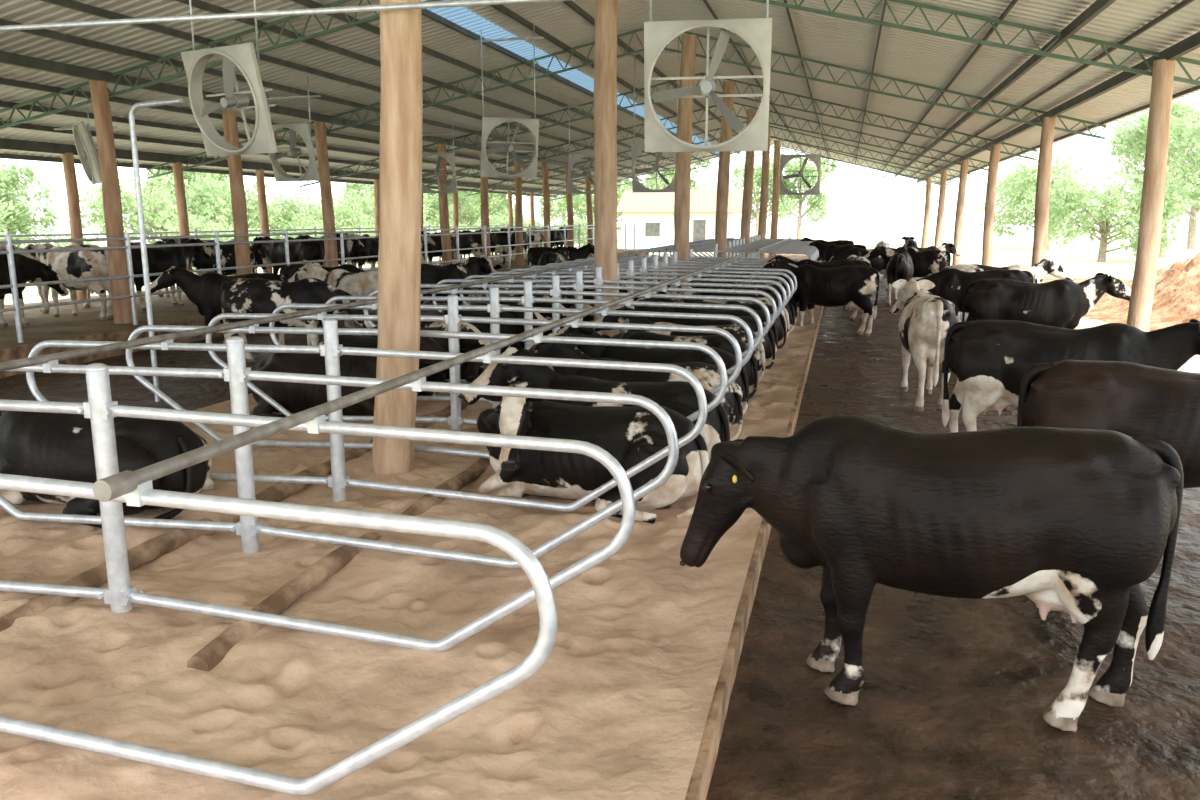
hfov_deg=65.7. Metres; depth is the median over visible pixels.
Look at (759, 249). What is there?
rail
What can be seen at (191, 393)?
bed
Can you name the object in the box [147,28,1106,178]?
roof truss
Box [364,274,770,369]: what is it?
divider
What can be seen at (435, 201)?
tree
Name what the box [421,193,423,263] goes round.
timber post
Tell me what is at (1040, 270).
cow
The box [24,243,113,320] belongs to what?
cow
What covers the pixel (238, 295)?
cow
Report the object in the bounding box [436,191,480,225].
tree
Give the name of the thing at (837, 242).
cow
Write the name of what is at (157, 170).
tree
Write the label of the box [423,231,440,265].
cow
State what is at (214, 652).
log
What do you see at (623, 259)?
divider
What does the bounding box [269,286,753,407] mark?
divider
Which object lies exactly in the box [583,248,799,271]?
divider
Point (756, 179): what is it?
tree
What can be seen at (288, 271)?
cow
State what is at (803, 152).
roof truss
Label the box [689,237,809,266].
divider
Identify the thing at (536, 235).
cow
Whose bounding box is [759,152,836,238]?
tree
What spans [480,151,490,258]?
timber post
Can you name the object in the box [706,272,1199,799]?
floor
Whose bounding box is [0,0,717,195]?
ceiling
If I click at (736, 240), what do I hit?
divider
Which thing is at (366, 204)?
tree
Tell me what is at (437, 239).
cow
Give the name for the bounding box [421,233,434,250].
cow
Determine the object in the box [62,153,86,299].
timber post
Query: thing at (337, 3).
roof truss
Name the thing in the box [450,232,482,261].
cow
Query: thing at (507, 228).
cow
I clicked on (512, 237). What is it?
cow
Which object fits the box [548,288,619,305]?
cow
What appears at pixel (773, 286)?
cow
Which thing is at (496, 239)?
cow
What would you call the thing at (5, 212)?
tree
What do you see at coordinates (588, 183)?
timber post
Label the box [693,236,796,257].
divider
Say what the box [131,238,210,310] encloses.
cow
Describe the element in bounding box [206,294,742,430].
divider
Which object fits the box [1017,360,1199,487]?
cow
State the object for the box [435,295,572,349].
cow
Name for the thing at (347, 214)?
tree
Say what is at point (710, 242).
divider
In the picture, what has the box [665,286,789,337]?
cow
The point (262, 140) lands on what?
fan
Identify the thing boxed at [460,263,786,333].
divider
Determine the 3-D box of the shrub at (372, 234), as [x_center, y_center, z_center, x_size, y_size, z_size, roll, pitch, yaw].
[-13.436,-8.545,52.959,3.370,2.935,3.557,1,11,4]
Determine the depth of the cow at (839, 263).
22.05 m
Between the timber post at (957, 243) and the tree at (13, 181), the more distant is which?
the tree at (13, 181)
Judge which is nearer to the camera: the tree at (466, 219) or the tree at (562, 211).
the tree at (466, 219)
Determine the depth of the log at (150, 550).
5.82 m
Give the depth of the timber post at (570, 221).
46.76 m
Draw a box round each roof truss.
[0,0,1199,129]
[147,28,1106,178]
[299,72,1036,186]
[422,102,988,185]
[464,122,969,196]
[522,137,951,197]
[550,144,939,200]
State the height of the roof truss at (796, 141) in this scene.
3.436 m
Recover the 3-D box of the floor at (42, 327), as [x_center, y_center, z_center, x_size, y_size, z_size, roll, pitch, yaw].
[-8.113,-4.094,31.332,6.500,0.052,65.000,3,11,14]
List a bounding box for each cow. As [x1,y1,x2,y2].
[0,244,106,313]
[0,249,68,327]
[0,410,213,527]
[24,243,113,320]
[130,239,181,300]
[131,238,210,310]
[150,266,288,351]
[190,241,254,275]
[197,239,267,275]
[220,278,371,362]
[251,235,310,272]
[251,337,463,417]
[252,237,323,273]
[279,264,365,327]
[288,263,377,327]
[295,234,343,266]
[309,233,363,265]
[317,322,502,395]
[347,234,371,269]
[349,235,378,268]
[362,326,483,382]
[420,302,551,365]
[421,231,453,265]
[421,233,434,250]
[421,256,496,304]
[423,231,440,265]
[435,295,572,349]
[441,231,465,264]
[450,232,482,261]
[458,345,729,460]
[461,229,480,261]
[461,230,507,265]
[466,255,501,304]
[471,290,593,335]
[477,384,708,523]
[489,289,593,328]
[490,228,513,258]
[491,228,512,263]
[510,230,532,260]
[511,279,620,321]
[524,227,543,249]
[526,228,543,249]
[526,333,742,440]
[527,243,593,288]
[536,284,638,321]
[537,246,573,283]
[543,227,567,247]
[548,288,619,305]
[556,327,748,414]
[574,271,669,300]
[594,306,764,381]
[601,331,757,398]
[634,298,774,368]
[644,291,777,357]
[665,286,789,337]
[680,415,1183,731]
[687,301,785,348]
[688,281,794,333]
[694,277,796,322]
[703,273,786,291]
[711,270,797,309]
[723,281,798,312]
[727,264,776,275]
[748,259,879,336]
[766,255,870,320]
[800,237,853,261]
[808,241,866,261]
[828,247,895,289]
[843,255,869,312]
[863,246,950,294]
[875,241,888,275]
[886,248,915,305]
[890,268,1033,316]
[891,279,958,411]
[898,243,961,256]
[901,237,917,246]
[942,319,1199,432]
[948,259,1074,321]
[962,273,1130,328]
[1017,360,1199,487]
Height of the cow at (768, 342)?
1.058 m
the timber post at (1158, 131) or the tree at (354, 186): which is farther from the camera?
the tree at (354, 186)
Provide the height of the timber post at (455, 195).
3.719 m
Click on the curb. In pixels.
(703, 769)
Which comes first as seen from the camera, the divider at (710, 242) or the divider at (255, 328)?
the divider at (255, 328)
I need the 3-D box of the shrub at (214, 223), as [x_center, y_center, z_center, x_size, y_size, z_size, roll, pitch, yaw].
[-16.935,-6.547,42.551,3.705,3.058,3.511,6,12,26]
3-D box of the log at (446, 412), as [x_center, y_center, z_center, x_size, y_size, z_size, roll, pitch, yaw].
[-1.947,0.231,10.368,0.192,0.186,2.210,3,11,14]
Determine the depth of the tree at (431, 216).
89.50 m
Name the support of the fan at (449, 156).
hanging from the ceiling at (438, 37)
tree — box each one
[0,162,58,245]
[0,182,35,246]
[0,192,11,231]
[63,172,232,246]
[141,169,228,206]
[144,176,280,242]
[145,170,228,196]
[194,175,251,233]
[248,195,318,238]
[266,188,368,238]
[307,197,370,227]
[319,184,432,229]
[342,183,373,200]
[360,184,430,223]
[423,194,439,232]
[426,194,506,232]
[427,189,464,231]
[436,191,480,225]
[437,209,491,230]
[465,192,507,213]
[466,191,514,223]
[491,199,514,226]
[538,195,577,222]
[550,179,631,230]
[637,159,711,189]
[730,157,798,235]
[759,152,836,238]
[974,151,1085,249]
[1017,163,1199,261]
[1100,109,1199,257]
[1129,98,1199,248]
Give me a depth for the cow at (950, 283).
18.06 m
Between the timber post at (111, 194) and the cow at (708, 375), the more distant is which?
the timber post at (111, 194)
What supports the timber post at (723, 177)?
on the bed at (793, 355)
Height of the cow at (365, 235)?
1.449 m
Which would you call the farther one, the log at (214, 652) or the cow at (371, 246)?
the cow at (371, 246)
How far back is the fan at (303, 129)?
20.94 m
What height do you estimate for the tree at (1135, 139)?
10.026 m
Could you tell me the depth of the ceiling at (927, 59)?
18.90 m
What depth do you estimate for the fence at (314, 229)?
27.70 m
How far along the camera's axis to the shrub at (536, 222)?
68.49 m
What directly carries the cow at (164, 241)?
on the floor at (42, 327)
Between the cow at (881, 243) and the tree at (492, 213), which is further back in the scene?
the tree at (492, 213)
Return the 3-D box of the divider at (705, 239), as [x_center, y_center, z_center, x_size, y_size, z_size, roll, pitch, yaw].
[7.836,-7.262,45.244,5.976,1.580,0.120,3,11,14]
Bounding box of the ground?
[4,229,1199,372]
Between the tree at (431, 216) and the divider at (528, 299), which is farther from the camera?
the tree at (431, 216)
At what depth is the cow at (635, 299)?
23.09 m
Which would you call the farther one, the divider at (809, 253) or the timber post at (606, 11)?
the divider at (809, 253)
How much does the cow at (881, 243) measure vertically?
1.450 m
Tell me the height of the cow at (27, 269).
1.449 m
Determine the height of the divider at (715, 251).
1.580 m
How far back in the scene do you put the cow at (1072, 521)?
4.36 m
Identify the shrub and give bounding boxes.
[0,228,24,247]
[21,224,106,290]
[154,206,259,273]
[213,223,272,275]
[288,213,364,237]
[354,224,377,264]
[358,214,374,234]
[437,222,479,231]
[458,216,501,230]
[489,211,543,248]
[495,212,535,223]
[505,216,555,250]
[555,215,585,242]
[556,215,618,246]
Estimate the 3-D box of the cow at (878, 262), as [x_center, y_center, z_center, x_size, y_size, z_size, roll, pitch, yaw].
[8.792,-4.432,31.447,2.613,1.450,0.711,0,11,-2]
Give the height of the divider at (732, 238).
1.580 m
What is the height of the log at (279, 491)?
0.192 m
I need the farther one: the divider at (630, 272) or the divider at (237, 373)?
the divider at (630, 272)
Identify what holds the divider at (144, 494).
on the bed at (618, 708)
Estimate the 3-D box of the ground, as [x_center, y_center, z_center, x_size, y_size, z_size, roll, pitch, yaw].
[22.534,-13.133,86.216,280.000,2.438,260.000,3,11,14]
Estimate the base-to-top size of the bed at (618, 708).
0.236 m
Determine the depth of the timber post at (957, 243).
35.13 m
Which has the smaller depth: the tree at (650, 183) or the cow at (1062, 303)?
the cow at (1062, 303)
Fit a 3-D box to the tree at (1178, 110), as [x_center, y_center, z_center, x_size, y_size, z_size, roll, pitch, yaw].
[48.963,-18.312,76.273,10.828,13.111,10.742,-6,13,-30]
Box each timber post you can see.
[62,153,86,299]
[89,79,132,323]
[172,162,191,269]
[222,107,250,274]
[256,169,272,272]
[314,121,337,266]
[373,0,422,473]
[374,179,379,262]
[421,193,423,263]
[437,143,452,265]
[453,190,458,231]
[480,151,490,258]
[507,190,512,253]
[514,158,523,265]
[530,192,534,228]
[541,162,550,246]
[565,167,573,246]
[586,171,593,254]
[594,0,617,336]
[674,34,696,302]
[715,81,733,256]
[740,109,755,257]
[758,127,769,257]
[769,140,780,258]
[921,177,931,247]
[934,170,946,247]
[952,159,968,264]
[982,144,1000,265]
[1031,117,1055,282]
[1127,59,1174,331]
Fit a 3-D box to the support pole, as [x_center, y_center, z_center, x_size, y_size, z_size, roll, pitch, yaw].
[-5.545,-1.853,11.939,0.785,3.853,0.070,3,11,14]
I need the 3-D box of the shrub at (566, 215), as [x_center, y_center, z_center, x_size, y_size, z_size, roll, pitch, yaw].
[-2.871,-17.305,96.220,4.402,3.868,4.799,2,11,12]
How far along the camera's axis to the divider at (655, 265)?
19.71 m
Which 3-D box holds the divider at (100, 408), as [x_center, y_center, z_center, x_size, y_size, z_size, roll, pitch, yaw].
[-2.722,0.577,5.177,5.976,1.580,0.120,3,11,15]
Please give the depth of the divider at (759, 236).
43.95 m
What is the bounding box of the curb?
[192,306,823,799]
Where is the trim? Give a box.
[0,249,1075,377]
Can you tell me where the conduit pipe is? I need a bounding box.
[0,0,573,30]
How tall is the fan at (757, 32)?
3.224 m
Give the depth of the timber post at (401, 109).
7.83 m
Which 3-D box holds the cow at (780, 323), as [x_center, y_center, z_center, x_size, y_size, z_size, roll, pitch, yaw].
[2.231,-1.387,16.860,2.305,0.817,1.137,5,12,22]
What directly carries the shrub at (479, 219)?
on the ground
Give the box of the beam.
[0,0,1199,194]
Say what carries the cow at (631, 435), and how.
on the bed at (618, 708)
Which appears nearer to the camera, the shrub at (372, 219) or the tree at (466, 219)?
the shrub at (372, 219)
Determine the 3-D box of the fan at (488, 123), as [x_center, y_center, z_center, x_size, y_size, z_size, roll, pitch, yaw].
[-1.965,-6.474,20.090,1.493,3.236,0.650,-2,11,-8]
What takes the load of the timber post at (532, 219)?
on the floor at (42, 327)
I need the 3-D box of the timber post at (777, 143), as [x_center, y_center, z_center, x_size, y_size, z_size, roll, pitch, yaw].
[9.713,-11.055,51.708,0.476,6.541,0.408,3,11,14]
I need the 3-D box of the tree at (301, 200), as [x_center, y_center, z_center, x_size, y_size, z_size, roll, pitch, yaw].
[-23.967,-13.082,69.673,4.665,4.868,7.249,9,14,38]
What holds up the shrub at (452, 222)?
on the ground
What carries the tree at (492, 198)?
on the ground
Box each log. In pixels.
[0,518,215,631]
[187,532,380,671]
[219,449,371,522]
[370,401,468,442]
[400,458,489,515]
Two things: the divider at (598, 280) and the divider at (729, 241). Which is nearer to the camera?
the divider at (598, 280)
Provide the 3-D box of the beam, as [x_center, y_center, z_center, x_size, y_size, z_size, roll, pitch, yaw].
[0.716,-7.850,29.324,22.310,1.169,65.000,3,11,14]
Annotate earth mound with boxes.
[1045,252,1199,355]
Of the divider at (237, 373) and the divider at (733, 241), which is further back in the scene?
the divider at (733, 241)
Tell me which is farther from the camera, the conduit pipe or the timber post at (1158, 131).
the timber post at (1158, 131)
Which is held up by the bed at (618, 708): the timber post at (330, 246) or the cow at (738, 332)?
the cow at (738, 332)
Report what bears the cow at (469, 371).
on the bed at (618, 708)
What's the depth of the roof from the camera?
21.24 m
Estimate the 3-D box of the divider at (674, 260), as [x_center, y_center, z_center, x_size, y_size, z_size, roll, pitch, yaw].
[1.784,-2.769,22.279,5.976,1.580,0.120,3,11,14]
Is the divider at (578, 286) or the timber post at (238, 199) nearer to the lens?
the divider at (578, 286)
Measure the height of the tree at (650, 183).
12.825 m
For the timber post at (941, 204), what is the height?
4.651 m
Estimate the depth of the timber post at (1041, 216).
20.45 m
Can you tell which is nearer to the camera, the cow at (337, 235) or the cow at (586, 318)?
the cow at (586, 318)
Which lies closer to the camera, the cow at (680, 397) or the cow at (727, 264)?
the cow at (680, 397)
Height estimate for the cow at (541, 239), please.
1.499 m
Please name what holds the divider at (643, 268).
on the bed at (793, 355)
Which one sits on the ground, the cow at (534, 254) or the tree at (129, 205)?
the tree at (129, 205)
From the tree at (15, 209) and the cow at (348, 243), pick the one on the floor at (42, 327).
the cow at (348, 243)
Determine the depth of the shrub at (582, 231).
69.12 m
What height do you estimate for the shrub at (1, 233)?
3.625 m
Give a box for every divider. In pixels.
[0,336,678,568]
[0,363,635,651]
[0,473,557,794]
[26,318,707,511]
[126,323,727,458]
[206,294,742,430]
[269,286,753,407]
[322,280,762,383]
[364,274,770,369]
[421,270,776,335]
[432,266,781,334]
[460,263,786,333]
[484,260,790,330]
[504,257,793,303]
[523,255,796,293]
[542,253,763,291]
[556,251,797,302]
[569,258,766,271]
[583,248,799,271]
[624,243,811,286]
[633,249,813,260]
[639,246,814,260]
[645,240,815,276]
[652,240,816,277]
[658,239,817,258]
[668,238,818,273]
[670,238,807,257]
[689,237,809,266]
[689,242,808,269]
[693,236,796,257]
[695,235,820,257]
[700,235,799,257]
[704,239,816,258]
[709,238,818,258]
[727,236,811,257]
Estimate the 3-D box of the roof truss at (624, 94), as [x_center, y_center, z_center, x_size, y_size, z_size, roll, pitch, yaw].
[1.016,-8.800,30.364,24.615,3.436,0.050,3,11,14]
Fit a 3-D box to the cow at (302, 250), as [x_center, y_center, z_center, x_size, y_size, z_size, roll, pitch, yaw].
[-8.805,-3.783,25.910,2.749,1.499,0.711,6,13,28]
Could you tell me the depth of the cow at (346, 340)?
11.71 m
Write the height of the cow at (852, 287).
1.550 m
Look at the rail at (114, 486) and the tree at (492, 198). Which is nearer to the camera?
the rail at (114, 486)
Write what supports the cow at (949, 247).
on the floor at (954, 696)
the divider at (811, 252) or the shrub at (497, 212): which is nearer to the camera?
the divider at (811, 252)
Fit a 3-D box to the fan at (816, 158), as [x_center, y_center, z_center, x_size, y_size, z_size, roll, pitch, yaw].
[6.367,-8.112,29.400,1.600,3.176,0.534,3,11,14]
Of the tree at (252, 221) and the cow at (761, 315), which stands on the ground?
the tree at (252, 221)
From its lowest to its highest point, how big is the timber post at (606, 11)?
6.541 m
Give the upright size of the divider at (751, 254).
1.580 m
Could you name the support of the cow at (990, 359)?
on the floor at (954, 696)
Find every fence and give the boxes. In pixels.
[0,223,559,272]
[0,223,637,342]
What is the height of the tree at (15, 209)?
4.967 m
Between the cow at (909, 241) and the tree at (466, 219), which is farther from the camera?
the tree at (466, 219)
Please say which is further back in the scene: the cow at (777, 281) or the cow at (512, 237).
the cow at (512, 237)
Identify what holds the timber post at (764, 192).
on the bed at (793, 355)
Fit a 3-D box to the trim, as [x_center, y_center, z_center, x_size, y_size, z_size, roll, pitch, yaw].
[3.208,-3.205,27.997,17.295,0.500,66.000,3,11,14]
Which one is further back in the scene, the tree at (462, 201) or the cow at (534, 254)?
the tree at (462, 201)
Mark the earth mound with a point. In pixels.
(1176, 297)
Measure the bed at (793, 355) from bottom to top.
0.169 m
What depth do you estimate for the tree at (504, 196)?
103.40 m
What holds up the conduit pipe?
attached to the timber post at (401, 109)
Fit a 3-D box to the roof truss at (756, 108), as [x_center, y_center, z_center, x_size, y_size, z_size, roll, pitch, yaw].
[2.944,-10.232,37.680,24.615,3.436,0.050,3,11,14]
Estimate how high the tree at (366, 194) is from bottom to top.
7.276 m
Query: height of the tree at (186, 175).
7.023 m
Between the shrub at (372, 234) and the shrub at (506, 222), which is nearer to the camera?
the shrub at (372, 234)
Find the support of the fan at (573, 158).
hanging from the roof
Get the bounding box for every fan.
[54,108,117,184]
[181,0,277,155]
[267,77,320,181]
[422,121,458,192]
[473,23,543,177]
[563,105,593,193]
[631,40,678,192]
[644,0,771,151]
[779,93,828,194]
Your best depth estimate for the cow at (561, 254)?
27.48 m
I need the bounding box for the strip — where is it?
[421,0,718,154]
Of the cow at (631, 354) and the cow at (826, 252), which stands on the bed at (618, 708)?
the cow at (631, 354)
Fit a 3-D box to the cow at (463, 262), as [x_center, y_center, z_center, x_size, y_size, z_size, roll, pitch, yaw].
[-6.647,-6.641,40.654,0.711,1.449,2.613,6,13,28]
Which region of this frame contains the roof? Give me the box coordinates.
[0,0,1199,197]
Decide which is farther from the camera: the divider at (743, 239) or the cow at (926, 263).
the divider at (743, 239)
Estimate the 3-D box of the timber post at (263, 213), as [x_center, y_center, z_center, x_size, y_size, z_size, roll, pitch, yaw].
[-10.748,-5.485,29.807,0.311,3.719,0.280,3,11,14]
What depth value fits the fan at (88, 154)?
19.61 m
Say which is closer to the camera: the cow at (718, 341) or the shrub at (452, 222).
the cow at (718, 341)
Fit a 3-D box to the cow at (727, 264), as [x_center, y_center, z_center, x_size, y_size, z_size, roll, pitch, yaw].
[4.295,-3.165,25.316,2.651,1.058,1.134,5,12,25]
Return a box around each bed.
[0,255,713,410]
[0,369,802,799]
[619,253,820,371]
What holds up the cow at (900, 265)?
on the floor at (954, 696)
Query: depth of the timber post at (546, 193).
43.00 m
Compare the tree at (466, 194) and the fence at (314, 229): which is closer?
the fence at (314, 229)
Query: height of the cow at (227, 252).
1.449 m
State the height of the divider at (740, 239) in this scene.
1.580 m
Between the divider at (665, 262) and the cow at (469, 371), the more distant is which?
the divider at (665, 262)
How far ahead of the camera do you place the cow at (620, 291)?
19.57 m
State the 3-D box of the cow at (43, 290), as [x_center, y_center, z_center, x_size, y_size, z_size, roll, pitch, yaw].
[-11.924,-2.628,20.007,0.711,1.499,2.749,6,13,28]
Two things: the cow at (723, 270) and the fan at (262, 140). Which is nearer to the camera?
the fan at (262, 140)
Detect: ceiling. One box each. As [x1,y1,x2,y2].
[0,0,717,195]
[463,0,772,153]
[635,0,1199,183]
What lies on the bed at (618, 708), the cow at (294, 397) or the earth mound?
the cow at (294, 397)
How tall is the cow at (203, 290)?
1.550 m
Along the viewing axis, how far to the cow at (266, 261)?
27.45 m
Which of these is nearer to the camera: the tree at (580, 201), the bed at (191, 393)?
the bed at (191, 393)
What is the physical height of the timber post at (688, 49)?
6.541 m
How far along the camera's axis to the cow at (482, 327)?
13.94 m
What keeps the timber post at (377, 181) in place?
on the floor at (42, 327)
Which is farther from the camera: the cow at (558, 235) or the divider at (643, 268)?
the cow at (558, 235)
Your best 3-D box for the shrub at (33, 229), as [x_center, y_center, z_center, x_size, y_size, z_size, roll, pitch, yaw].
[-18.785,-4.709,33.048,3.588,3.125,3.787,5,12,22]
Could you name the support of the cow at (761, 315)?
on the bed at (793, 355)
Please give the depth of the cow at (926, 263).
28.82 m
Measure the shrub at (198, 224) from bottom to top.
3.990 m
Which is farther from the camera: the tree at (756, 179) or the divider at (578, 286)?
the tree at (756, 179)
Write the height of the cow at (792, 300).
1.083 m
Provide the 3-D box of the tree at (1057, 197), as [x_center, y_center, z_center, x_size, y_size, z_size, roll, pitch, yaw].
[28.771,-10.307,52.478,9.191,6.172,5.915,2,11,9]
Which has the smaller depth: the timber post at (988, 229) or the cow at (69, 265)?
the cow at (69, 265)
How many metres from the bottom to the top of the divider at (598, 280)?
1.580 m
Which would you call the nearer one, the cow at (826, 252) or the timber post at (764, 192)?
the cow at (826, 252)
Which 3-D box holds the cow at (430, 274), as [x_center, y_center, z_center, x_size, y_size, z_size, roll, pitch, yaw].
[-3.294,-2.398,20.779,0.710,1.550,2.750,10,15,41]
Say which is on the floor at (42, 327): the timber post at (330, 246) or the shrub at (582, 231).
the timber post at (330, 246)
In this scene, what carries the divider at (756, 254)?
on the bed at (793, 355)
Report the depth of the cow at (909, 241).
42.56 m
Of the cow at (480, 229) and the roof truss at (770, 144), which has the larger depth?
the roof truss at (770, 144)
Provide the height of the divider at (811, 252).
1.580 m
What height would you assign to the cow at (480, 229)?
1.499 m
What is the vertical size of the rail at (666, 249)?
0.080 m
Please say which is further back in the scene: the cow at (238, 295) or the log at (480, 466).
the cow at (238, 295)
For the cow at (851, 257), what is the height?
1.450 m
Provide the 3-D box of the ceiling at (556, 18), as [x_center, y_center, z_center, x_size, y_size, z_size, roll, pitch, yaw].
[1.598,-10.010,28.655,2.750,0.626,64.975,3,11,14]
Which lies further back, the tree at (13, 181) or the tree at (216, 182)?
the tree at (216, 182)
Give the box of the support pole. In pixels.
[129,98,182,401]
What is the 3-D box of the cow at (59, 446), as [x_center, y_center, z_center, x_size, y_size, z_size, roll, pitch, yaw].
[-4.195,0.424,7.603,2.305,0.817,1.137,5,12,26]
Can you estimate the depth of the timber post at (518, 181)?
39.48 m
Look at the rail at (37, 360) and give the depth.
8.21 m
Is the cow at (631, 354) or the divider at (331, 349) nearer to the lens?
the divider at (331, 349)
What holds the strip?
attached to the roof
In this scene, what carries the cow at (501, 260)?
on the floor at (42, 327)
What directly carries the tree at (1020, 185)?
on the ground
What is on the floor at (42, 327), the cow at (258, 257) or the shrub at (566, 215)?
the cow at (258, 257)
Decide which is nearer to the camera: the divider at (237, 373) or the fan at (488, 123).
the divider at (237, 373)
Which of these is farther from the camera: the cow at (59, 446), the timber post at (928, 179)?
the timber post at (928, 179)
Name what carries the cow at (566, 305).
on the bed at (793, 355)
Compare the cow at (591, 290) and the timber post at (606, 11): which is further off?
the cow at (591, 290)
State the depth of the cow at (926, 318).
11.69 m
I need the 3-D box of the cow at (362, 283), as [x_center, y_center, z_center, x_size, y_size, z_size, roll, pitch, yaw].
[-4.940,-1.863,18.044,2.750,1.550,0.710,4,12,21]
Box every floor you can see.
[0,249,640,347]
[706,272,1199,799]
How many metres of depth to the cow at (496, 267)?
24.29 m
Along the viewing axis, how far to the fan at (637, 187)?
24.72 m
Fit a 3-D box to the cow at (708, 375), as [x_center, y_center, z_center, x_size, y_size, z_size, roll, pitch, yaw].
[0.267,-0.184,10.079,2.651,1.058,1.134,5,12,25]
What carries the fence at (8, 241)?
on the floor at (42, 327)
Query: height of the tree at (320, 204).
4.871 m
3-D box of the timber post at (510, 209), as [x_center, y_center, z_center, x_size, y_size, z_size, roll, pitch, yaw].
[-4.964,-9.779,51.756,0.322,3.719,0.280,3,11,14]
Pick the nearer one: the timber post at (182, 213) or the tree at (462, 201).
the timber post at (182, 213)
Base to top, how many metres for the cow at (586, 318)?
1.083 m
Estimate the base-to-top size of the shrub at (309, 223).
3.728 m
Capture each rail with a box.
[0,253,638,371]
[92,254,743,501]
[665,237,734,250]
[756,237,790,251]
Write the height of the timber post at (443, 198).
4.608 m
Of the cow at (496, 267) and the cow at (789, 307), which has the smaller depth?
the cow at (789, 307)
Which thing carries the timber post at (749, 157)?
on the bed at (793, 355)

